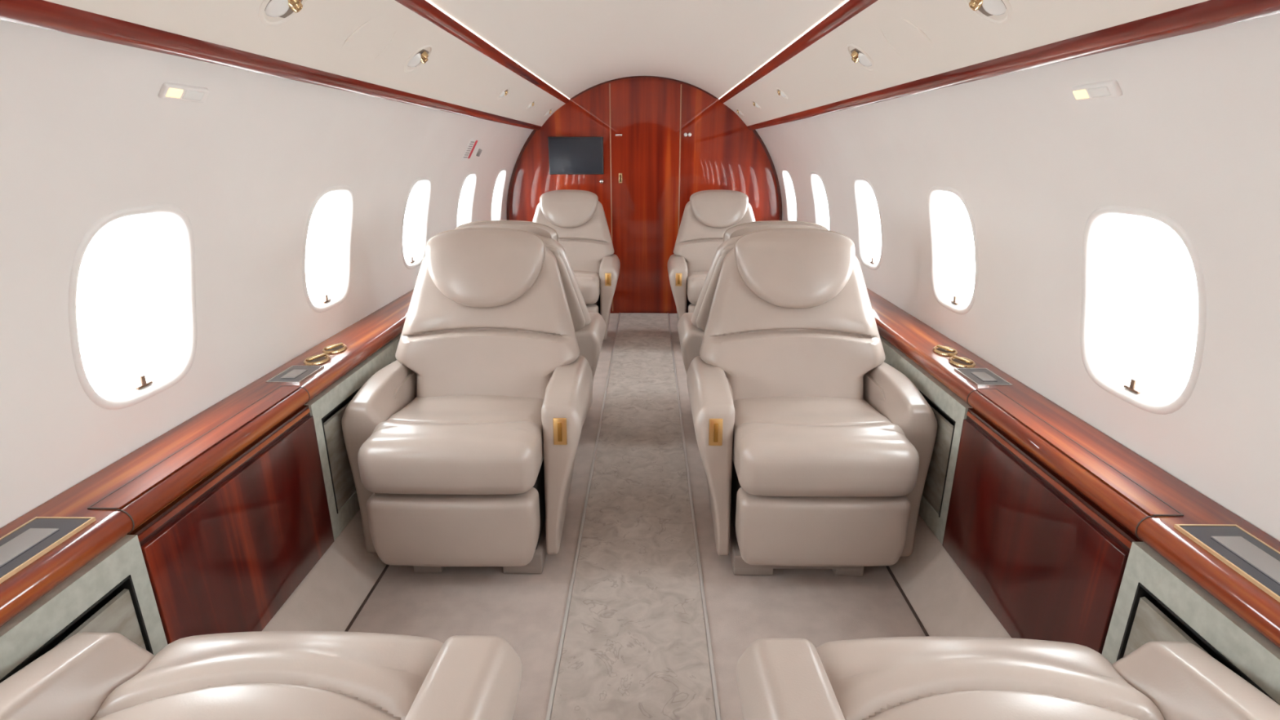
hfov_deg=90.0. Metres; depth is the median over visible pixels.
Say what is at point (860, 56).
light
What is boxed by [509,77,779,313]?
wall
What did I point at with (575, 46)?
ceiling
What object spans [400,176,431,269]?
window
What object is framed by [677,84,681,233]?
trim
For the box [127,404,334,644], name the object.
wood side panel
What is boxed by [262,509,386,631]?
baseboard
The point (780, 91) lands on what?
light
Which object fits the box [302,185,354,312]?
window
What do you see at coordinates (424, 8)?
trim
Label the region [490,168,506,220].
window
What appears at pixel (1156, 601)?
side wall panel
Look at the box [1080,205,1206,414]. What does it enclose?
window
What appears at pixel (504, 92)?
light
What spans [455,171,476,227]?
window
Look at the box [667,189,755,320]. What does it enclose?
seat
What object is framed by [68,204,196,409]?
window
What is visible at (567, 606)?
trim
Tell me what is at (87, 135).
wall
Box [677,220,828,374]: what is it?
seat
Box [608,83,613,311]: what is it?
trim
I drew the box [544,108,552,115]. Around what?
light
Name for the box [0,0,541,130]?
trim
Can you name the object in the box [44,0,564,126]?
ceiling panel
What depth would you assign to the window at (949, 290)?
2.34 m
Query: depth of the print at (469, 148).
3.53 m
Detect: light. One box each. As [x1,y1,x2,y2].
[258,0,307,26]
[404,44,432,72]
[426,0,568,98]
[497,87,509,99]
[525,100,535,109]
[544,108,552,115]
[718,0,848,99]
[735,107,743,115]
[751,99,761,109]
[775,87,787,99]
[846,44,875,71]
[964,0,1012,24]
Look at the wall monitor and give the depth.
4.97 m
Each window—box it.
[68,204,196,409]
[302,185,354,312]
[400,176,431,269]
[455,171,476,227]
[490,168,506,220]
[782,168,797,221]
[809,171,831,230]
[853,177,883,270]
[927,186,978,314]
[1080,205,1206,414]
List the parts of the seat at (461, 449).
armrest, backrest, seat frame, latch lever, armrest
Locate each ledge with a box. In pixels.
[0,288,413,626]
[866,287,1279,648]
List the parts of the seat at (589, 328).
backrest, armrest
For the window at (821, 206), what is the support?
in the wall at (1192, 135)
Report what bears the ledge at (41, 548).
attached to the wall at (87, 135)
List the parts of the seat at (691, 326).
armrest, backrest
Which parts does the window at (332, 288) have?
shade pull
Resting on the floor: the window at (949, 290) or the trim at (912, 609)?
the trim at (912, 609)
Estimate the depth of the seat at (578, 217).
4.55 m
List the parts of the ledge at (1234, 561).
control panel, table lid, control panel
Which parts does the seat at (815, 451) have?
armrest, latch lever, seat frame, backrest, armrest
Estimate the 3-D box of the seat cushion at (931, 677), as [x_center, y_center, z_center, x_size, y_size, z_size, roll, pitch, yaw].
[0.534,0.617,0.885,0.514,0.194,0.542,0,18,1]
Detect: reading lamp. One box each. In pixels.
[158,82,208,102]
[1071,80,1122,101]
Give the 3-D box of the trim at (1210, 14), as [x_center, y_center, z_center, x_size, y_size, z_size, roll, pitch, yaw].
[0.795,-0.582,1.197,0.039,0.039,7.808,0,18,1]
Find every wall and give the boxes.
[0,19,533,528]
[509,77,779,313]
[755,13,1279,541]
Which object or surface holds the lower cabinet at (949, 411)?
attached to the wall at (1192, 135)
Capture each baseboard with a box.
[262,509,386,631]
[888,513,1011,638]
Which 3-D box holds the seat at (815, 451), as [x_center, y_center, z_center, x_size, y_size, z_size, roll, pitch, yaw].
[0.543,0.109,2.142,0.746,1.024,0.787,0,18,1]
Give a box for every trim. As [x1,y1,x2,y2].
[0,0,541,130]
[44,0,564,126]
[344,564,389,631]
[395,0,569,103]
[506,75,782,220]
[545,312,620,719]
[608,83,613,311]
[667,312,720,719]
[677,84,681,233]
[718,0,877,103]
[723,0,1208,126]
[747,0,1279,130]
[885,565,928,636]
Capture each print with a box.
[463,141,474,157]
[467,140,477,158]
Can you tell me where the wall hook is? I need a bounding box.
[475,148,482,156]
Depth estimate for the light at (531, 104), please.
3.97 m
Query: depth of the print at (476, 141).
3.60 m
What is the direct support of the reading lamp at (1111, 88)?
attached to the wall at (1192, 135)
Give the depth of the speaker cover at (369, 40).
1.68 m
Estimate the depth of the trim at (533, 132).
4.96 m
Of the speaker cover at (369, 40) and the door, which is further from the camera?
the door
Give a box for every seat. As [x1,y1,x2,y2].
[0,631,522,719]
[341,227,592,573]
[454,220,605,424]
[532,189,620,340]
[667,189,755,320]
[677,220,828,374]
[686,227,937,575]
[736,635,1279,719]
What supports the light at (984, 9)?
attached to the wall at (1192, 135)
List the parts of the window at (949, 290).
shade pull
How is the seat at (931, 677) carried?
on the floor
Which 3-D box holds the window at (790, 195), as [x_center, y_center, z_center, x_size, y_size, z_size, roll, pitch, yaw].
[1.140,-1.204,4.705,0.186,0.524,0.416,0,18,1]
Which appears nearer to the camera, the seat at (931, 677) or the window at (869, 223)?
the seat at (931, 677)
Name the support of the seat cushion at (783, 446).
on the seat at (815, 451)
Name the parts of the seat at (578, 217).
backrest, seat frame, armrest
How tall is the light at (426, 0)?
0.011 m
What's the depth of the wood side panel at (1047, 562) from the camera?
1.49 m
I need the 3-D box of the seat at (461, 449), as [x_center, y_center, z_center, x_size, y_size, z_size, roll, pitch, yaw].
[-0.551,0.105,2.155,0.746,1.024,0.787,0,18,1]
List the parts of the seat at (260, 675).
armrest, armrest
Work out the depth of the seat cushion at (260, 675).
0.99 m
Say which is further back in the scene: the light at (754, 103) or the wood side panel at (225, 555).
the light at (754, 103)
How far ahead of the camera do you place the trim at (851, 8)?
2.19 m
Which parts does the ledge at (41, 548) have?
control panel, table lid, control panel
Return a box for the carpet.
[550,312,715,719]
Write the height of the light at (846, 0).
0.011 m
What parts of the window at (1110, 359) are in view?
shade pull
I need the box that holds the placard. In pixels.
[460,137,479,160]
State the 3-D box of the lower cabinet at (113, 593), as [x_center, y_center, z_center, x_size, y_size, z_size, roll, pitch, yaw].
[-1.001,1.095,-0.447,0.077,0.447,3.607,0,18,1]
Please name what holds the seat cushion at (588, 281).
on the seat at (578, 217)
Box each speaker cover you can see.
[341,18,396,59]
[880,17,934,57]
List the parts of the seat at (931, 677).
armrest, armrest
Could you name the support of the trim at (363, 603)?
attached to the floor
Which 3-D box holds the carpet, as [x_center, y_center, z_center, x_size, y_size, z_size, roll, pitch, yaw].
[-0.014,0.806,1.657,0.392,0.004,7.792,0,18,1]
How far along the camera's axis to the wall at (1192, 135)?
1.37 m
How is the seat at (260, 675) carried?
on the floor
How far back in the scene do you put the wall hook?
3.74 m
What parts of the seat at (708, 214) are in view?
armrest, latch lever, seat frame, backrest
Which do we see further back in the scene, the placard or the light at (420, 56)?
the placard
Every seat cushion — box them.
[91,631,443,719]
[357,395,543,494]
[573,270,599,304]
[686,271,708,304]
[732,395,919,497]
[815,635,1164,719]
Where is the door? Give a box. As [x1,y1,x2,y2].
[610,79,680,311]
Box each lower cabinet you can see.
[0,534,168,683]
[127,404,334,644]
[304,333,401,540]
[879,334,972,544]
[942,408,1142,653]
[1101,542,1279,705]
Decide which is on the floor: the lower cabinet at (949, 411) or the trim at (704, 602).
the trim at (704, 602)
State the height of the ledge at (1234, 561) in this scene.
0.072 m
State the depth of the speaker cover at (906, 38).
1.66 m
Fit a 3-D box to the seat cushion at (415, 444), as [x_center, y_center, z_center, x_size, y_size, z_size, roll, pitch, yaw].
[-0.559,0.235,2.068,0.514,0.194,0.542,0,18,1]
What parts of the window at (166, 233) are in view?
shade pull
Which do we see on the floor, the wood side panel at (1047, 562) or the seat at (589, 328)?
the seat at (589, 328)
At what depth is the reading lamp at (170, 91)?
1.26 m
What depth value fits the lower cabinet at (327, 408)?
1.99 m
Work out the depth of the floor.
1.92 m
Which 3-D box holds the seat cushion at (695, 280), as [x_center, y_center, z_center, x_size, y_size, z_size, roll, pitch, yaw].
[0.578,-0.523,4.415,0.514,0.194,0.542,0,18,1]
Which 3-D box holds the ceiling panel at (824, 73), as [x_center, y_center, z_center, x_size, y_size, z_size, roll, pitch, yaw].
[0.690,-0.681,1.168,0.211,0.184,7.812,0,18,1]
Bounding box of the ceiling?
[428,0,846,98]
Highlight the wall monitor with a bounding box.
[547,137,603,174]
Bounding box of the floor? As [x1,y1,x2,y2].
[347,313,925,719]
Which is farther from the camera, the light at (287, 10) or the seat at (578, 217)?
the seat at (578, 217)
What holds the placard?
attached to the wall at (87, 135)

